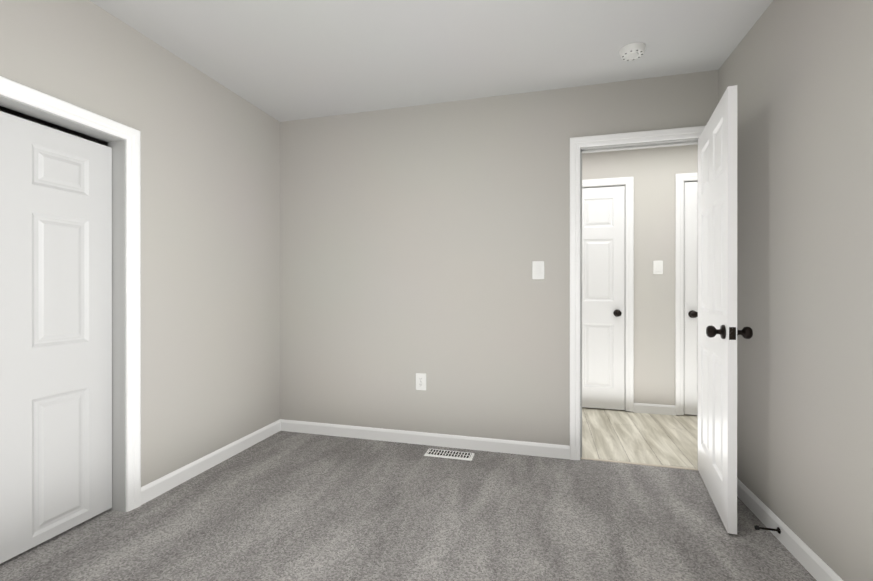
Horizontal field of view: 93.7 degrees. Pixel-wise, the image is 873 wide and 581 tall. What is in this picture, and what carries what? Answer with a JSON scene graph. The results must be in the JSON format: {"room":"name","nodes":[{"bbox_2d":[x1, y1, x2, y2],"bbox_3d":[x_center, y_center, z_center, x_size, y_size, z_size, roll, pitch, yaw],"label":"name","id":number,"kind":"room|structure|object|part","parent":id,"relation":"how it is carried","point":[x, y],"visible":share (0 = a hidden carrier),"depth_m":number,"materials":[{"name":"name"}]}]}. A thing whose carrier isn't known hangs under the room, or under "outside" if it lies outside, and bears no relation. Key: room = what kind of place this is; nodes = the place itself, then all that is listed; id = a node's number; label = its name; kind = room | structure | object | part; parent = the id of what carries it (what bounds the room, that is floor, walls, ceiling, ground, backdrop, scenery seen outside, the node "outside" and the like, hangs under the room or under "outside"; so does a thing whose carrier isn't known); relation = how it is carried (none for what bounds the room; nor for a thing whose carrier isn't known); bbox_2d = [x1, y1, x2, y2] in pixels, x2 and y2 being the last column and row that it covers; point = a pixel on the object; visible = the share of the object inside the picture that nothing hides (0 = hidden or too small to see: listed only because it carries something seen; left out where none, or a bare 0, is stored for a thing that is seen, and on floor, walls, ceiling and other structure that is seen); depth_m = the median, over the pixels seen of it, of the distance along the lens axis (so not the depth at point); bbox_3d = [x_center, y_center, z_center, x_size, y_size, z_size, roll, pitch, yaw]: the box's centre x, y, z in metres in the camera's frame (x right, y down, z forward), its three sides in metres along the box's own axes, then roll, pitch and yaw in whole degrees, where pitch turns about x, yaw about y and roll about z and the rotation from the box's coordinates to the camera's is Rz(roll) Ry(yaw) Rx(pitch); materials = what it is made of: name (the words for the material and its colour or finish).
{"room":"empty bedroom","nodes":[
{"label":"empty bedroom","id":0,"kind":"room"},
{"bbox_2d":[0,106,107,145],"bbox_3d":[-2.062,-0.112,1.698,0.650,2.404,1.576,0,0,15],"label":"door track","id":1,"kind":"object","parent":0,"point":[41,122],"depth_m":2.32,"materials":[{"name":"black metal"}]},
{"bbox_2d":[0,0,279,486],"bbox_3d":[-1.686,-0.112,1.635,0.110,2.404,3.478,0,0,15],"label":"wall","id":2,"kind":"structure","parent":0,"point":[210,265],"depth_m":2.35,"materials":[{"name":"beige paint"}]},
{"bbox_2d":[0,111,111,563],"bbox_3d":[-1.679,0.185,1.824,0.032,1.783,0.433,0,0,15],"label":"closet door leaf","id":3,"kind":"structure","parent":2,"relation":"in","point":[55,332],"depth_m":1.78,"materials":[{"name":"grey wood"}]},
{"bbox_2d":[0,94,125,511],"bbox_3d":[-1.695,0.168,1.602,0.110,1.845,0.910,0,0,15],"label":"door frame","id":4,"kind":"structure","parent":2,"relation":"attached to","point":[116,144],"depth_m":2.02,"materials":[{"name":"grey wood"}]},
{"bbox_2d":[0,76,140,511],"bbox_3d":[-1.633,0.142,1.586,0.018,1.897,1.014,0,0,15],"label":"trim","id":5,"kind":"structure","parent":2,"relation":"attached to","point":[35,98],"depth_m":2.03,"materials":[{"name":"white wood"}]},
{"bbox_2d":[141,419,280,504],"bbox_3d":[-1.366,1.047,2.619,0.013,0.085,1.118,0,0,15],"label":"baseboard","id":6,"kind":"structure","parent":2,"relation":"attached to","point":[150,491],"depth_m":2.46,"materials":[{"name":"white wood"}]},
{"bbox_2d":[0,431,816,580],"bbox_3d":[-0.210,1.116,1.142,3.216,0.050,3.490,0,0,15],"label":"floor carpet","id":7,"kind":"object","parent":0,"point":[286,506],"visible":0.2,"depth_m":1.89,"materials":[{"name":"grey carpet"}]},
{"bbox_2d":[424,449,473,460],"bbox_3d":[0.085,1.084,2.718,0.320,0.010,0.118,0,0,15],"label":"air vent register","id":8,"kind":"object","parent":7,"relation":"on","point":[450,454],"visible":1,"depth_m":2.70,"materials":[{"name":"white metal"}]},
{"bbox_2d":[90,0,772,121],"bbox_3d":[0.564,-1.353,1.628,5.500,0.080,4.825,0,0,15],"label":"ceiling","id":9,"kind":"structure","parent":0,"point":[284,60],"depth_m":2.18,"materials":[{"name":"paint"}]},
{"bbox_2d":[619,42,645,60],"bbox_3d":[1.068,-1.296,2.232,0.132,0.037,0.132,0,0,15],"label":"smoke detector","id":10,"kind":"object","parent":9,"relation":"attached to","point":[632,51],"visible":1,"depth_m":2.20,"materials":[{"name":"white plastic"}]},
{"bbox_2d":[280,70,717,445],"bbox_3d":[0.847,-0.112,2.713,5.500,2.404,0.110,0,0,15],"label":"wall","id":11,"kind":"structure","parent":0,"point":[414,240],"depth_m":2.87,"materials":[{"name":"beige paint"}]},
{"bbox_2d":[416,373,425,389],"bbox_3d":[-0.110,0.646,2.903,0.078,0.122,0.008,0,0,15],"label":"outlet","id":12,"kind":"object","parent":11,"relation":"attached to","point":[420,381],"visible":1,"depth_m":2.90,"materials":[{"name":"white plastic"}]},
{"bbox_2d":[281,419,569,458],"bbox_3d":[-0.182,1.047,2.919,2.153,0.085,0.013,0,0,15],"label":"baseboard","id":13,"kind":"structure","parent":11,"relation":"attached to","point":[391,435],"depth_m":2.87,"materials":[{"name":"white wood"}]},
{"bbox_2d":[532,261,543,279],"bbox_3d":[0.670,-0.133,2.696,0.078,0.122,0.012,0,0,15],"label":"light switch","id":14,"kind":"object","parent":11,"relation":"attached to","point":[537,270],"visible":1,"depth_m":2.69,"materials":[{"name":"white plastic"}]},
{"bbox_2d":[570,126,704,459],"bbox_3d":[1.280,0.053,2.591,0.839,2.074,0.128,0,0,15],"label":"door frame","id":15,"kind":"structure","parent":11,"relation":"attached to","point":[576,143],"depth_m":2.63,"materials":[{"name":"white wood"}]},
{"bbox_2d":[698,85,752,534],"bbox_3d":[1.449,0.086,2.134,0.176,1.985,0.715,0,0,23],"label":"bedroom door","id":16,"kind":"structure","parent":15,"relation":"attached to","point":[719,332],"depth_m":1.97,"materials":[{"name":"white wood"}]},
{"bbox_3d":[1.287,0.190,1.891,0.070,0.066,0.066,0,0,23],"label":"knob","id":17,"kind":"part","parent":16,"relation":"part of","materials":[{"name":"black metal"}]},
{"bbox_3d":[1.384,0.190,1.850,0.070,0.066,0.066,0,0,23],"label":"knob","id":18,"kind":"part","parent":16,"relation":"part of","materials":[{"name":"black metal"}]},
{"bbox_2d":[582,407,697,468],"bbox_3d":[1.005,1.118,3.318,5.500,0.042,1.335,0,0,15],"label":"floor","id":19,"kind":"structure","parent":0,"point":[629,436],"depth_m":3.06,"materials":[{"name":"beige laminate"}]},
{"bbox_2d":[581,457,697,470],"bbox_3d":[1.275,1.092,2.573,0.701,0.011,0.038,0,0,15],"label":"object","id":20,"kind":"structure","parent":19,"relation":"on","point":[639,463],"depth_m":2.57,"materials":[{"name":"beige"}]},
{"bbox_2d":[582,144,697,404],"bbox_3d":[1.160,-0.113,3.910,5.500,2.404,0.110,0,0,15],"label":"wall","id":21,"kind":"structure","parent":0,"point":[652,171],"depth_m":3.65,"materials":[{"name":"beige paint"}]},
{"bbox_2d":[582,186,624,409],"bbox_3d":[1.330,0.069,3.829,0.802,2.032,0.176,0,0,15],"label":"hall door","id":22,"kind":"structure","parent":21,"relation":"in","point":[603,297],"depth_m":3.76,"materials":[{"name":"white wood"}]},
{"bbox_3d":[1.637,0.206,3.694,0.066,0.066,0.070,0,0,15],"label":"knob","id":23,"kind":"part","parent":22,"relation":"part of","materials":[{"name":"black metal"}]},
{"bbox_2d":[582,177,633,411],"bbox_3d":[1.333,0.032,3.856,0.938,2.113,0.128,0,0,15],"label":"door frame","id":24,"kind":"structure","parent":21,"relation":"attached to","point":[628,182],"depth_m":3.69,"materials":[{"name":"white wood"}]},
{"bbox_2d":[634,403,675,414],"bbox_3d":[1.938,1.054,3.644,0.340,0.085,0.013,0,0,15],"label":"baseboard","id":25,"kind":"structure","parent":21,"relation":"attached to","point":[655,409],"depth_m":3.63,"materials":[{"name":"white wood"}]},
{"bbox_2d":[653,260,662,273],"bbox_3d":[1.969,-0.205,3.635,0.078,0.122,0.012,0,0,15],"label":"light switch","id":26,"kind":"object","parent":21,"relation":"attached to","point":[657,267],"visible":1,"depth_m":3.63,"materials":[{"name":"white plastic"}]},
{"bbox_2d":[675,172,697,414],"bbox_3d":[2.551,0.033,3.481,0.929,2.113,0.018,0,0,15],"label":"door frame","id":27,"kind":"structure","parent":21,"relation":"attached to","point":[680,178],"depth_m":3.58,"materials":[{"name":"white wood"}]},
{"bbox_2d":[684,182,697,414],"bbox_3d":[2.554,0.069,3.509,0.793,2.032,0.176,0,0,15],"label":"hall door","id":28,"kind":"structure","parent":21,"relation":"in","point":[690,298],"depth_m":3.58,"materials":[{"name":"white wood"}]},
{"bbox_3d":[2.225,0.206,3.541,0.066,0.066,0.070,0,0,15],"label":"knob","id":29,"kind":"part","parent":28,"relation":"part of","materials":[{"name":"black metal"}]},
{"bbox_2d":[718,0,872,580],"bbox_3d":[1.291,-0.111,0.743,0.110,2.404,3.478,0,0,15],"label":"wall","id":30,"kind":"structure","parent":0,"point":[799,73],"depth_m":1.60,"materials":[{"name":"beige paint"}]},
{"bbox_2d":[737,478,842,580],"bbox_3d":[1.246,1.049,0.812,0.013,0.085,3.368,0,0,15],"label":"baseboard","id":31,"kind":"structure","parent":30,"relation":"attached to","point":[815,566],"depth_m":1.72,"materials":[{"name":"white wood"}]},
{"bbox_2d":[754,525,780,533],"bbox_3d":[1.449,1.045,1.795,0.091,0.026,0.026,0,0,15],"label":"door stop","id":32,"kind":"object","parent":31,"relation":"attached to","point":[757,527],"visible":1,"depth_m":1.79,"materials":[{"name":"black metal"}]}
]}

